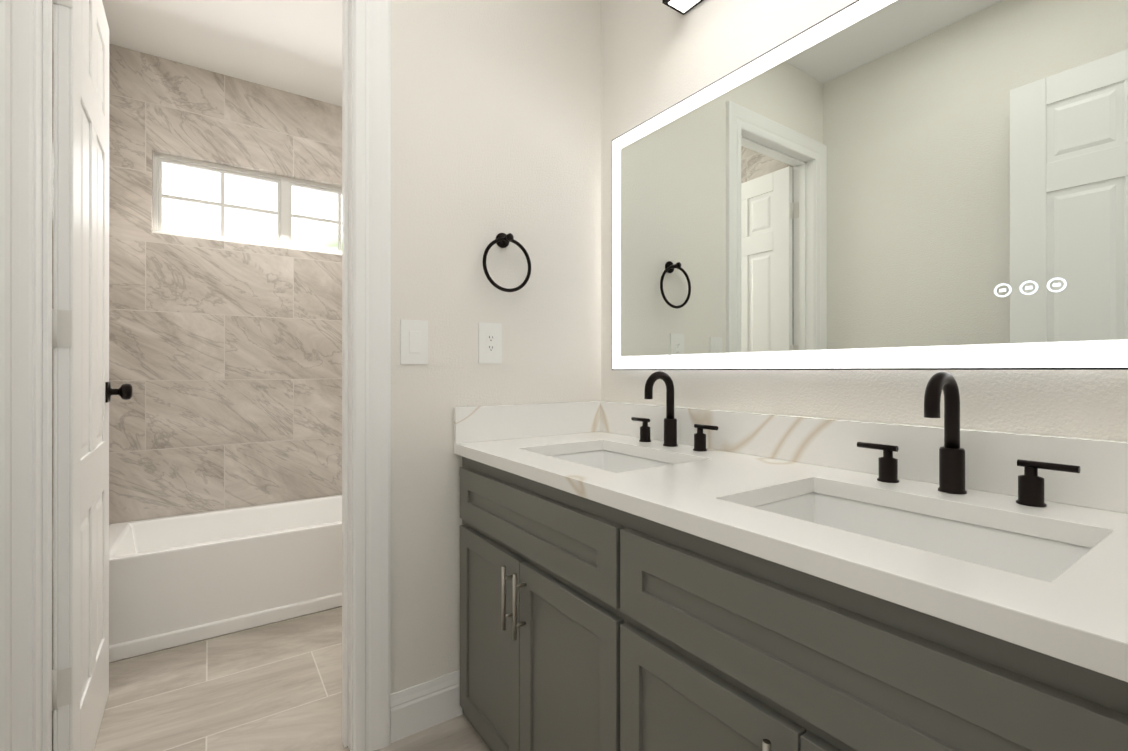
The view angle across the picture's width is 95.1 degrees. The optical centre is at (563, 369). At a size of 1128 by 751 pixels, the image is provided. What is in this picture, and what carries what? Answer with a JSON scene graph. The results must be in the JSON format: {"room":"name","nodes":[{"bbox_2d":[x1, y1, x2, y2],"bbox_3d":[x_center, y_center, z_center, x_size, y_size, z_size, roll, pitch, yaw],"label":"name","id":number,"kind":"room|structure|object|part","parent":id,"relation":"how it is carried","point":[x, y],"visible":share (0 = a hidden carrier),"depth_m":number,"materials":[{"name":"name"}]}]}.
{"room":"bathroom","nodes":[
{"label":"bathroom","id":0,"kind":"room"},
{"bbox_2d":[52,4,53,719],"bbox_3d":[-1.857,-0.260,1.857,0.120,2.780,1.730,0,0,-35],"label":"wall","id":1,"kind":"structure","parent":0,"point":[52,285],"depth_m":1.67,"materials":[{"name":"paint"}]},
{"bbox_2d":[102,0,341,106],"bbox_3d":[-0.388,-1.675,1.325,1.935,0.050,4.515,0,0,-35],"label":"ceiling","id":2,"kind":"structure","parent":0,"point":[293,46],"depth_m":2.56,"materials":[{"name":"white paint"}]},
{"bbox_2d":[109,44,341,524],"bbox_3d":[-1.634,-0.259,3.134,1.935,2.780,0.120,0,0,-35],"label":"wall","id":3,"kind":"structure","parent":0,"point":[225,359],"depth_m":2.85,"materials":[{"name":"tile"}]},
{"bbox_2d":[153,152,341,254],"bbox_3d":[-1.687,-0.939,3.111,1.242,0.440,0.059,0,0,-35],"label":"window","id":4,"kind":"structure","parent":3,"relation":"in","point":[284,214],"depth_m":3.00,"materials":[{"name":"white plastic"}]},
{"bbox_2d":[52,606,490,750],"bbox_3d":[-0.388,1.160,1.323,1.935,0.060,4.515,0,0,-35],"label":"floor","id":5,"kind":"structure","parent":0,"point":[276,686],"depth_m":1.77,"materials":[{"name":"tile"}]},
{"bbox_2d":[109,495,341,662],"bbox_3d":[-1.367,0.931,2.744,1.689,0.400,0.817,0,0,-35],"label":"bathtub","id":6,"kind":"object","parent":5,"relation":"on","point":[178,580],"visible":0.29,"depth_m":2.26,"materials":[{"name":"white ceramic"}]},
{"bbox_2d":[454,451,1127,750],"bbox_3d":[0.347,0.702,1.179,0.642,0.856,1.639,0,0,-35],"label":"bathroom vanity","id":7,"kind":"object","parent":5,"relation":"on","point":[650,577],"depth_m":0.85,"materials":[{"name":"grey wood"}]},
{"bbox_2d":[454,431,1127,666],"bbox_3d":[0.358,0.256,1.187,0.616,0.035,1.639,0,0,-35],"label":"countertop","id":8,"kind":"structure","parent":7,"relation":"on","point":[1080,601],"depth_m":0.82,"materials":[{"name":"white stone"}]},
{"bbox_2d":[546,447,681,470],"bbox_3d":[0.127,0.343,1.483,0.369,0.162,0.499,0,0,-35],"label":"sink","id":9,"kind":"object","parent":8,"relation":"in","point":[614,457],"depth_m":1.70,"materials":[{"name":"white ceramic"}]},
{"bbox_2d":[630,371,717,450],"bbox_3d":[0.301,0.121,1.603,0.129,0.236,0.358,0,0,-35],"label":"faucet","id":10,"kind":"object","parent":8,"relation":"on","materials":[{"name":"black metal"}]},
{"bbox_2d":[750,487,1085,574],"bbox_3d":[0.552,0.342,0.867,0.369,0.162,0.499,0,0,-35],"label":"sink","id":11,"kind":"object","parent":8,"relation":"in","point":[1012,544],"depth_m":0.96,"materials":[{"name":"white ceramic"}]},
{"bbox_2d":[854,371,1081,506],"bbox_3d":[0.726,0.120,0.986,0.129,0.236,0.358,0,0,-35],"label":"faucet","id":12,"kind":"object","parent":8,"relation":"on","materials":[{"name":"black metal"}]},
{"bbox_2d":[390,670,462,742],"bbox_3d":[-0.328,1.060,0.714,1.102,0.140,1.645,0,0,-35],"label":"baseboard","id":13,"kind":"structure","parent":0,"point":[423,706],"depth_m":1.62,"materials":[{"name":"white paint"}]},
{"bbox_2d":[390,0,600,693],"bbox_3d":[-0.585,-0.260,1.610,1.935,2.780,0.120,0,0,-35],"label":"wall","id":14,"kind":"structure","parent":0,"point":[495,117],"depth_m":1.73,"materials":[{"name":"white paint"}]},
{"bbox_2d":[0,0,390,750],"bbox_3d":[-0.929,-0.036,1.376,0.681,2.332,0.130,0,0,-35],"label":"door frame","id":15,"kind":"structure","parent":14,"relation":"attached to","point":[42,454],"depth_m":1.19,"materials":[{"name":"white paint"}]},
{"bbox_3d":[-1.210,-0.080,1.238,0.037,1.794,0.040,0,0,-35],"label":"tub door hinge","id":16,"kind":"part","parent":15,"relation":"part of","materials":[{"name":"white wood"}]},
{"bbox_2d":[53,0,132,750],"bbox_3d":[-1.378,-0.030,1.536,0.102,2.308,0.651,0,0,-36],"label":"bathroom door","id":17,"kind":"structure","parent":15,"relation":"attached to","point":[80,379],"depth_m":1.37,"materials":[{"name":"white paint"}]},
{"bbox_3d":[-1.517,0.074,1.761,0.067,0.068,0.068,0,0,-36],"label":"bathroom door knob","id":18,"kind":"part","parent":17,"relation":"part of","materials":[{"name":"black metal"}]},
{"bbox_2d":[400,319,427,363],"bbox_3d":[-0.468,-0.087,1.612,0.086,0.138,0.008,0,0,-35],"label":"switch plate","id":19,"kind":"object","parent":14,"relation":"attached to","point":[413,341],"visible":1,"depth_m":1.61,"materials":[{"name":"white plastic"}]},
{"bbox_2d":[478,322,501,362],"bbox_3d":[-0.251,-0.092,1.761,0.086,0.138,0.008,0,0,-35],"label":"electrical outlet plate","id":20,"kind":"object","parent":14,"relation":"attached to","point":[489,342],"visible":1,"depth_m":1.76,"materials":[{"name":"white plastic"}]},
{"bbox_2d":[483,233,530,291],"bbox_3d":[-0.197,-0.371,1.766,0.186,0.210,0.062,0,0,-35],"label":"towel ring","id":21,"kind":"object","parent":14,"relation":"attached to","point":[502,240],"visible":1,"depth_m":1.76,"materials":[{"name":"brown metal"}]},
{"bbox_2d":[454,401,601,442],"bbox_3d":[-0.110,0.180,1.848,0.596,0.117,0.020,0,0,-35],"label":"backsplash","id":22,"kind":"structure","parent":0,"relation":"attached to","point":[516,421],"depth_m":1.81,"materials":[{"name":"white stone"}]},
{"bbox_2d":[601,0,1127,441],"bbox_3d":[0.663,-0.260,1.398,0.120,2.780,1.885,0,0,-35],"label":"wall","id":23,"kind":"structure","parent":0,"point":[658,56],"depth_m":1.47,"materials":[{"name":"white paint"}]},
{"bbox_2d":[662,0,702,14],"bbox_3d":[0.569,-1.188,1.335,0.100,0.068,0.774,0,0,-35],"label":"sconce","id":24,"kind":"object","parent":23,"relation":"attached to","point":[682,7],"visible":1,"depth_m":1.63,"materials":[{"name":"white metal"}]},
{"bbox_2d":[612,0,1127,369],"bbox_3d":[0.599,-0.432,1.354,0.030,0.865,1.441,0,0,-35],"label":"led mirror","id":25,"kind":"object","parent":23,"relation":"attached to","point":[899,185],"visible":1,"depth_m":1.14,"materials":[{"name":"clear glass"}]},
{"bbox_2d":[602,401,1127,510],"bbox_3d":[0.603,0.180,1.356,0.020,0.117,1.639,0,0,-35],"label":"backsplash","id":26,"kind":"structure","parent":0,"relation":"attached to","point":[1103,481],"depth_m":1.14,"materials":[{"name":"white stone"}]},
{"label":"outside","id":27,"kind":"structure","parent":0,"visible":0},
{"bbox_2d":[162,163,341,250],"bbox_3d":[-1.692,-0.939,3.118,1.222,0.420,0.001,0,0,-35],"label":"window panes","id":28,"kind":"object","parent":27,"point":[192,183],"depth_m":2.99,"materials":[{"name":"glass"}]}
]}

